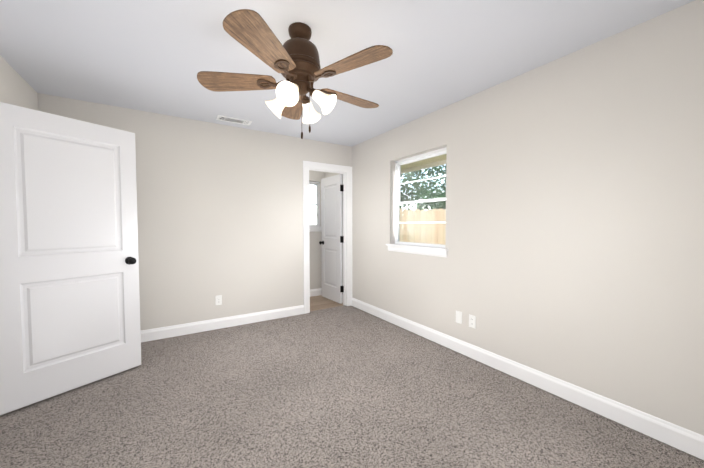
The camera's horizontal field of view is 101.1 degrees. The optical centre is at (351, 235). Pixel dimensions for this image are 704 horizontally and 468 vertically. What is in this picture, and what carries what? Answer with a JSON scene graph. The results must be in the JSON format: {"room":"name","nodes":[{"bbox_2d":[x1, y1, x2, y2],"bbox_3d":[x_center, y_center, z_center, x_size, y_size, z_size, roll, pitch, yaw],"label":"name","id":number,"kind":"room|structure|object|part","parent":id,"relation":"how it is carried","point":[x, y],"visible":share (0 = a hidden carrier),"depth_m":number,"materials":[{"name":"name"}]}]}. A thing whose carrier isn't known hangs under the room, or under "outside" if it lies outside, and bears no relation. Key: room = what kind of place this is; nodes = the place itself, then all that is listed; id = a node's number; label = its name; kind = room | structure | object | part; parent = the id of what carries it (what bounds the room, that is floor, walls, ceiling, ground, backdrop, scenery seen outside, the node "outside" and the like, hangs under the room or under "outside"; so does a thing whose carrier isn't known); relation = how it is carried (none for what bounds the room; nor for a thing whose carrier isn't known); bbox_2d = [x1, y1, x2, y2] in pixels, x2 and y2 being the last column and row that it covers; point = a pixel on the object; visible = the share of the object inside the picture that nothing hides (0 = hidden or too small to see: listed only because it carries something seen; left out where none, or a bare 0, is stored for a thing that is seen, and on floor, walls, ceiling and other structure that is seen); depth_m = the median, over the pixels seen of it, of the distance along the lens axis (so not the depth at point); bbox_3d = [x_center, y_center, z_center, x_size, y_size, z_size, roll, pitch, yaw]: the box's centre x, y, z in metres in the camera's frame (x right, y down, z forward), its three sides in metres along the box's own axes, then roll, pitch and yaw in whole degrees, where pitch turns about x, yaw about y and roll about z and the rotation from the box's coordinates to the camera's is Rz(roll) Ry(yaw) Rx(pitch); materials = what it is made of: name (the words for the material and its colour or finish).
{"room":"empty bedroom","nodes":[
{"label":"empty bedroom","id":0,"kind":"room"},
{"bbox_2d":[0,56,37,110],"bbox_3d":[-1.776,0.001,0.875,0.115,2.452,4.395,-1,3,-32],"label":"wall","id":1,"kind":"structure","parent":0,"point":[16,89],"depth_m":2.23,"materials":[{"name":"paint"}]},
{"bbox_2d":[0,102,140,414],"bbox_3d":[-2.088,0.142,2.186,0.180,2.020,0.816,1,2,32],"label":"door","id":2,"kind":"structure","parent":1,"relation":"in","point":[69,301],"depth_m":2.12,"materials":[{"name":"paint"}]},
{"bbox_3d":[-2.088,0.135,2.186,0.179,1.687,0.815,1,2,32],"label":"near door hardware","id":3,"kind":"part","parent":2,"relation":"part of","materials":[{"name":"black metal"}]},
{"bbox_2d":[37,93,351,330],"bbox_3d":[-1.454,-0.101,3.611,3.362,2.452,0.115,-1,3,-32],"label":"wall","id":4,"kind":"structure","parent":0,"point":[219,209],"depth_m":3.42,"materials":[{"name":"paint"}]},
{"bbox_2d":[215,295,221,304],"bbox_3d":[-1.601,0.773,3.478,0.070,0.115,0.008,-1,3,-32],"label":"outlet","id":5,"kind":"object","parent":4,"relation":"attached to","point":[218,299],"visible":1,"depth_m":3.48,"materials":[{"name":"plastic"}]},
{"bbox_2d":[141,305,303,342],"bbox_3d":[-1.757,1.060,3.386,2.562,0.125,0.014,-1,3,-32],"label":"baseboard","id":6,"kind":"structure","parent":4,"relation":"attached to","point":[213,324],"depth_m":3.47,"materials":[{"name":"paint"}]},
{"bbox_2d":[303,161,351,313],"bbox_3d":[-0.371,0.027,4.303,0.802,2.145,0.149,-1,3,-32],"label":"door frame","id":7,"kind":"structure","parent":4,"relation":"attached to","point":[346,171],"depth_m":4.36,"materials":[{"name":"paint"}]},
{"bbox_2d":[319,174,342,303],"bbox_3d":[-0.338,0.046,4.759,0.179,2.020,0.621,-1,3,-35],"label":"door","id":8,"kind":"structure","parent":4,"relation":"in","point":[331,234],"depth_m":4.72,"materials":[{"name":"paint"}]},
{"bbox_3d":[-0.338,0.039,4.759,0.179,1.687,0.620,-1,3,-35],"label":"far door hardware","id":9,"kind":"part","parent":8,"relation":"part of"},
{"bbox_2d":[309,170,324,288],"bbox_3d":[-1.192,-0.147,4.863,1.577,2.452,0.160,-1,3,-32],"label":"wall","id":10,"kind":"structure","parent":0,"point":[315,253],"depth_m":5.12,"materials":[{"name":"paint"}]},
{"bbox_2d":[309,181,320,231],"bbox_3d":[-0.774,-0.518,5.081,0.570,0.888,0.178,-1,3,-32],"label":"window","id":11,"kind":"structure","parent":10,"relation":"in","point":[317,194],"depth_m":5.22,"materials":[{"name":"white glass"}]},
{"bbox_2d":[310,288,321,296],"bbox_3d":[-1.097,1.017,4.864,1.462,0.125,0.014,-1,3,-32],"label":"baseboard","id":12,"kind":"structure","parent":10,"relation":"attached to","point":[313,292],"depth_m":5.15,"materials":[{"name":"paint"}]},
{"bbox_2d":[310,295,343,310],"bbox_3d":[-1.032,1.222,1.949,4.802,0.068,5.335,-1,3,-32],"label":"floor","id":13,"kind":"structure","parent":0,"point":[319,302],"depth_m":4.65,"materials":[{"name":"brown wood"}]},
{"bbox_2d":[0,0,694,146],"bbox_3d":[-1.032,-1.323,1.855,4.802,0.120,5.335,-1,3,-32],"label":"ceiling","id":14,"kind":"structure","parent":0,"point":[154,56],"depth_m":1.95,"materials":[{"name":"paint"}]},
{"bbox_2d":[216,115,251,124],"bbox_3d":[-1.339,-1.310,3.299,0.360,0.012,0.150,-1,3,-32],"label":"ceiling vent","id":15,"kind":"object","parent":14,"relation":"in","point":[233,120],"visible":0.98,"depth_m":3.29,"materials":[{"name":"white metal"}]},
{"bbox_2d":[197,9,392,138],"bbox_3d":[-0.296,-0.924,1.817,1.160,0.675,1.181,-1,3,-32],"label":"fan","id":16,"kind":"object","parent":14,"relation":"hanging from","point":[294,60],"visible":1,"depth_m":1.68,"materials":[{"name":"brown wood"}]},
{"label":"blade","id":17,"kind":"part","parent":16,"relation":"part of","materials":[{"name":"brown wood"}]},
{"label":"blade","id":18,"kind":"part","parent":16,"relation":"part of","materials":[{"name":"brown wood"}]},
{"bbox_3d":[-0.478,-0.815,1.827,0.143,0.146,0.143,-1,3,-32],"label":"lamp shade","id":19,"kind":"part","parent":16,"relation":"part of","materials":[{"name":"white glass"}]},
{"bbox_3d":[-0.354,-0.808,1.631,0.143,0.146,0.143,-1,3,-32],"label":"lamp shade","id":20,"kind":"part","parent":16,"relation":"part of","materials":[{"name":"white glass"}]},
{"bbox_3d":[-0.347,-0.830,1.659,0.067,0.070,0.067,-1,3,-32],"label":"bulb","id":21,"kind":"part","parent":16,"relation":"part of","materials":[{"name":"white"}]},
{"label":"blade","id":22,"kind":"part","parent":16,"relation":"part of","materials":[{"name":"brown wood"}]},
{"bbox_3d":[-0.301,-0.883,1.863,0.072,0.075,0.072,-1,3,-32],"label":"arm","id":23,"kind":"part","parent":16,"relation":"part of"},
{"bbox_3d":[-0.282,-0.820,1.951,0.143,0.146,0.143,-1,3,-32],"label":"lamp shade","id":24,"kind":"part","parent":16,"relation":"part of","materials":[{"name":"white glass"}]},
{"bbox_3d":[-0.244,-0.880,1.772,0.072,0.075,0.072,-1,3,-32],"label":"arm","id":25,"kind":"part","parent":16,"relation":"part of"},
{"bbox_3d":[-0.158,-0.812,1.755,0.143,0.146,0.143,-1,3,-32],"label":"lamp shade","id":26,"kind":"part","parent":16,"relation":"part of","materials":[{"name":"white glass"}]},
{"bbox_3d":[-0.014,-0.951,2.018,0.469,0.006,0.176,-2,14,-37],"label":"blade","id":27,"kind":"part","parent":16,"relation":"part of","materials":[{"name":"brown wood"}]},
{"bbox_3d":[-0.003,-0.934,1.569,0.469,0.006,0.176,1,14,35],"label":"blade","id":28,"kind":"part","parent":16,"relation":"part of","materials":[{"name":"brown wood"}]},
{"bbox_2d":[0,305,703,467],"bbox_3d":[-0.335,1.185,1.863,3.396,0.012,4.215,-1,3,-32],"label":"floor carpet","id":29,"kind":"object","parent":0,"point":[344,386],"visible":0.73,"depth_m":1.92,"materials":[{"name":"grey carpet"}]},
{"bbox_2d":[325,0,703,435],"bbox_3d":[0.928,-0.084,3.145,0.160,2.452,5.335,-1,3,-32],"label":"wall","id":30,"kind":"structure","parent":0,"point":[574,241],"depth_m":2.01,"materials":[{"name":"paint"}]},
{"bbox_2d":[386,147,447,257],"bbox_3d":[0.762,-0.366,3.342,0.178,1.143,0.950,-1,3,-32],"label":"window","id":31,"kind":"structure","parent":30,"relation":"in","point":[420,157],"depth_m":3.43,"materials":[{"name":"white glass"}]},
{"bbox_2d":[401,154,445,173],"bbox_3d":[1.268,-1.072,3.324,0.645,0.250,7.335,-1,3,-32],"label":"soffit","id":32,"kind":"structure","parent":30,"relation":"attached to","point":[439,160],"depth_m":4.14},
{"bbox_2d":[456,311,461,323],"bbox_3d":[1.045,0.797,2.836,0.007,0.115,0.070,-1,3,-32],"label":"outlet","id":33,"kind":"object","parent":30,"relation":"attached to","point":[458,316],"visible":1,"depth_m":2.83,"materials":[{"name":"plastic"}]},
{"bbox_2d":[469,314,475,328],"bbox_3d":[1.124,0.802,2.711,0.008,0.115,0.070,-1,3,-32],"label":"outlet","id":34,"kind":"object","parent":30,"relation":"attached to","point":[472,321],"visible":1,"depth_m":2.71,"materials":[{"name":"plastic"}]},
{"bbox_2d":[352,298,703,459],"bbox_3d":[1.106,1.083,2.744,0.014,0.125,4.165,-1,3,-32],"label":"baseboard","id":35,"kind":"structure","parent":30,"relation":"attached to","point":[677,437],"depth_m":2.06,"materials":[{"name":"paint"}]},
{"label":"outside","id":36,"kind":"structure","parent":0,"visible":0},
{"bbox_3d":[2.477,1.166,13.000,100.000,0.200,100.000,-1,3,-32],"label":"ground","id":37,"kind":"structure","parent":36,"visible":0},
{"bbox_2d":[400,208,445,244],"bbox_3d":[4.453,0.436,5.136,7.500,1.842,0.146,0,2,2],"label":"fence","id":38,"kind":"object","parent":37,"relation":"on","point":[438,215],"depth_m":5.14,"materials":[{"name":"brown wood"}]},
{"bbox_2d":[400,164,445,216],"bbox_3d":[2.365,-2.019,11.268,4.137,6.318,3.440,-1,3,-32],"label":"tree","id":39,"kind":"object","parent":37,"relation":"on","point":[432,187],"depth_m":10.31,"materials":[{"name":"green plant"}]}
]}

